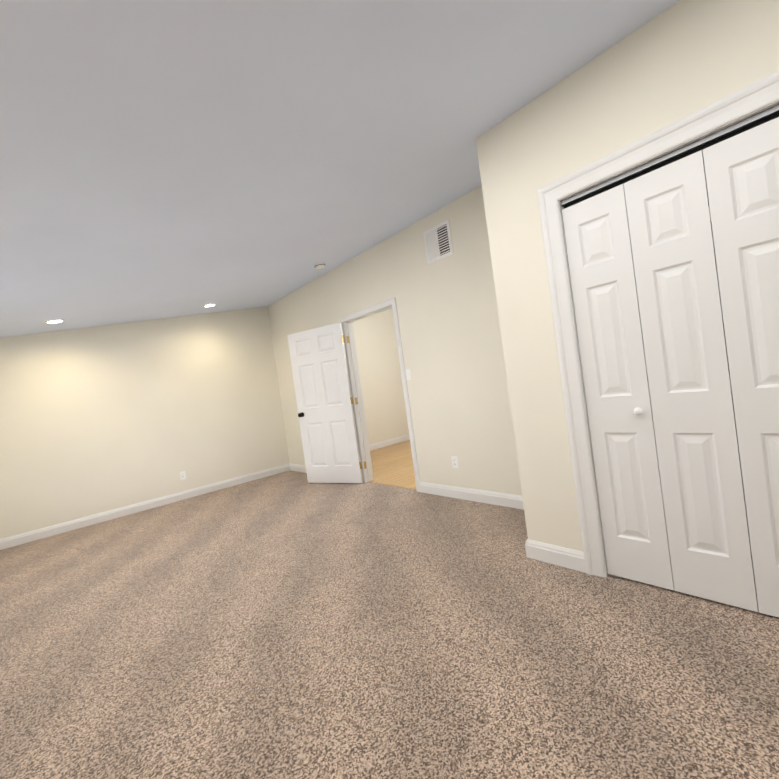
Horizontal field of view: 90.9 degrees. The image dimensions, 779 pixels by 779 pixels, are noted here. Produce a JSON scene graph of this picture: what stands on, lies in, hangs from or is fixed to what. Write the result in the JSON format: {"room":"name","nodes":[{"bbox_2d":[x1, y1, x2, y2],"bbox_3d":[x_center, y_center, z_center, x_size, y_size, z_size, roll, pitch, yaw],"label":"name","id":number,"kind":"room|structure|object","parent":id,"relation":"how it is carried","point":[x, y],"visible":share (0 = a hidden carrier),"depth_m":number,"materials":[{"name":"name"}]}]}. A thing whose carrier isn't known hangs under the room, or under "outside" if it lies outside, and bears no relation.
{"room":"empty bedroom","nodes":[
{"label":"empty bedroom","id":0,"kind":"room"},
{"bbox_2d":[0,306,288,538],"bbox_3d":[-1.985,-0.027,6.304,7.380,2.795,0.150,-8,1,-42],"label":"wall","id":1,"kind":"structure","parent":0,"point":[98,419],"depth_m":4.96,"materials":[{"name":"beige paint"}]},
{"bbox_2d":[0,464,287,549],"bbox_3d":[-2.993,1.481,5.140,3.650,0.112,0.016,-8,1,-42],"label":"baseboard","id":2,"kind":"structure","parent":1,"relation":"attached to","point":[30,536],"depth_m":4.85,"materials":[{"name":"white paint"}]},
{"bbox_2d":[180,471,185,479],"bbox_3d":[-2.856,1.189,5.297,0.070,0.115,0.008,-8,1,-42],"label":"outlet","id":3,"kind":"object","parent":1,"relation":"attached to","point":[182,475],"visible":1,"depth_m":5.30,"materials":[{"name":"white plastic"}]},
{"bbox_2d":[0,0,679,336],"bbox_3d":[0.450,-1.505,3.366,7.480,0.810,8.085,-8,1,-42],"label":"ceiling","id":4,"kind":"structure","parent":0,"point":[160,159],"depth_m":1.80,"materials":[{"name":"paint"}]},
{"bbox_2d":[44,319,64,323],"bbox_3d":[-3.588,-0.729,4.108,0.174,0.030,0.176,-8,1,-42],"label":"recessed light","id":5,"kind":"object","parent":4,"relation":"in","point":[54,321],"visible":1,"depth_m":4.09,"materials":[{"name":"white plastic"}]},
{"bbox_2d":[203,303,216,306],"bbox_3d":[-2.430,-1.138,5.186,0.174,0.030,0.176,-8,1,-42],"label":"recessed light","id":6,"kind":"object","parent":4,"relation":"in","point":[210,305],"visible":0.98,"depth_m":5.16,"materials":[{"name":"white plastic"}]},
{"bbox_2d":[314,263,324,268],"bbox_3d":[-0.813,-1.442,4.474,0.135,0.050,0.136,-8,1,-42],"label":"smoke detector","id":7,"kind":"object","parent":4,"relation":"attached to","point":[319,265],"visible":1,"depth_m":4.44,"materials":[{"name":"white plastic"}]},
{"bbox_2d":[352,308,408,444],"bbox_3d":[-0.464,-0.250,7.428,3.270,2.795,0.225,-8,1,-42],"label":"wall","id":8,"kind":"structure","parent":0,"point":[380,376],"depth_m":7.51,"materials":[{"name":"beige paint"}]},
{"bbox_2d":[369,434,409,450],"bbox_3d":[-0.200,1.069,7.361,3.280,0.112,0.016,-8,1,-42],"label":"baseboard","id":9,"kind":"structure","parent":8,"relation":"attached to","point":[374,446],"depth_m":7.53,"materials":[{"name":"white paint"}]},
{"bbox_2d":[0,470,778,778],"bbox_3d":[-0.483,1.293,2.243,3.890,0.100,7.985,-8,1,-42],"label":"floor carpet","id":10,"kind":"object","parent":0,"point":[289,624],"visible":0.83,"depth_m":1.72,"materials":[{"name":"beige carpet"}]},
{"bbox_2d":[370,440,415,487],"bbox_3d":[2.238,0.889,4.703,3.490,0.096,7.985,-8,1,-42],"label":"floor","id":11,"kind":"structure","parent":0,"point":[392,464],"depth_m":5.70,"materials":[{"name":"beige wood"}]},
{"bbox_2d":[369,481,416,489],"bbox_3d":[0.048,1.134,4.547,0.050,0.011,0.900,-8,1,-42],"label":"trim","id":12,"kind":"structure","parent":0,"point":[393,485],"depth_m":4.54,"materials":[{"name":"brown wood"}]},
{"bbox_2d":[268,185,521,495],"bbox_3d":[0.806,-0.361,3.462,0.120,2.795,7.835,-8,1,-42],"label":"wall","id":13,"kind":"structure","parent":0,"point":[452,347],"depth_m":3.72,"materials":[{"name":"beige paint"}]},
{"bbox_2d":[288,463,305,472],"bbox_3d":[-0.992,1.203,5.607,0.016,0.112,1.943,-8,1,-42],"label":"baseboard","id":14,"kind":"structure","parent":13,"relation":"attached to","point":[294,467],"depth_m":6.15,"materials":[{"name":"white paint"}]},
{"bbox_2d":[287,323,362,482],"bbox_3d":[-0.853,0.216,5.010,0.894,2.025,0.181,-7,1,29],"label":"entry door","id":15,"kind":"structure","parent":13,"relation":"in","point":[324,398],"depth_m":4.98,"materials":[{"name":"white paint"}]},
{"bbox_2d":[340,297,419,491],"bbox_3d":[-0.093,0.092,4.531,0.156,2.106,1.032,-8,1,-42],"label":"door frame","id":16,"kind":"structure","parent":13,"relation":"attached to","point":[356,394],"depth_m":4.83,"materials":[{"name":"white paint"}]},
{"bbox_2d":[406,369,411,379],"bbox_3d":[0.201,-0.158,4.063,0.016,0.115,0.070,-8,1,-42],"label":"light switch","id":17,"kind":"object","parent":13,"relation":"attached to","point":[408,374],"visible":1,"depth_m":4.06,"materials":[{"name":"white plastic"}]},
{"bbox_2d":[423,219,452,263],"bbox_3d":[0.454,-1.375,3.589,0.008,0.310,0.310,-8,1,-42],"label":"air vent","id":18,"kind":"object","parent":13,"relation":"in","point":[438,242],"visible":1,"depth_m":3.58,"materials":[{"name":"white metal"}]},
{"bbox_2d":[451,456,458,467],"bbox_3d":[0.636,0.709,3.732,0.008,0.115,0.070,-8,1,-42],"label":"outlet","id":19,"kind":"object","parent":13,"relation":"attached to","point":[454,462],"visible":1,"depth_m":3.73,"materials":[{"name":"white plastic"}]},
{"bbox_2d":[419,482,523,509],"bbox_3d":[0.872,0.983,3.509,0.016,0.112,1.638,-8,1,-42],"label":"baseboard","id":20,"kind":"structure","parent":13,"relation":"attached to","point":[495,498],"depth_m":3.58,"materials":[{"name":"white paint"}]},
{"bbox_2d":[476,0,778,551],"bbox_3d":[2.028,-0.496,1.449,0.734,2.795,3.195,-8,1,-42],"label":"wall","id":21,"kind":"structure","parent":0,"point":[678,60],"depth_m":2.08,"materials":[{"name":"beige paint"}]},
{"bbox_2d":[525,539,585,572],"bbox_3d":[0.993,0.986,2.275,0.016,0.112,0.331,-8,1,-42],"label":"baseboard","id":22,"kind":"structure","parent":21,"relation":"attached to","point":[559,556],"depth_m":2.27,"materials":[{"name":"white paint"}]},
{"bbox_2d":[562,184,673,589],"bbox_3d":[1.153,0.009,1.966,0.070,1.990,0.300,-8,1,-42],"label":"closet door leaf","id":23,"kind":"structure","parent":21,"relation":"in","point":[613,360],"depth_m":1.96,"materials":[{"name":"white paint"}]},
{"bbox_2d":[537,71,778,579],"bbox_3d":[1.462,-0.098,1.648,0.126,2.152,1.401,-8,1,-42],"label":"trim","id":24,"kind":"structure","parent":21,"relation":"attached to","point":[753,105],"depth_m":2.05,"materials":[{"name":"white paint"}]},
{"bbox_2d":[624,150,757,611],"bbox_3d":[1.366,-0.017,1.755,0.030,1.990,0.295,-8,1,-42],"label":"closet door leaf","id":25,"kind":"structure","parent":21,"relation":"in","point":[681,317],"depth_m":1.74,"materials":[{"name":"white paint"}]},
{"bbox_2d":[703,117,778,617],"bbox_3d":[1.563,-0.040,1.534,0.030,1.990,0.299,-8,1,-42],"label":"closet door leaf","id":26,"kind":"structure","parent":21,"relation":"in","point":[742,174],"depth_m":1.57,"materials":[{"name":"white paint"}]}
]}

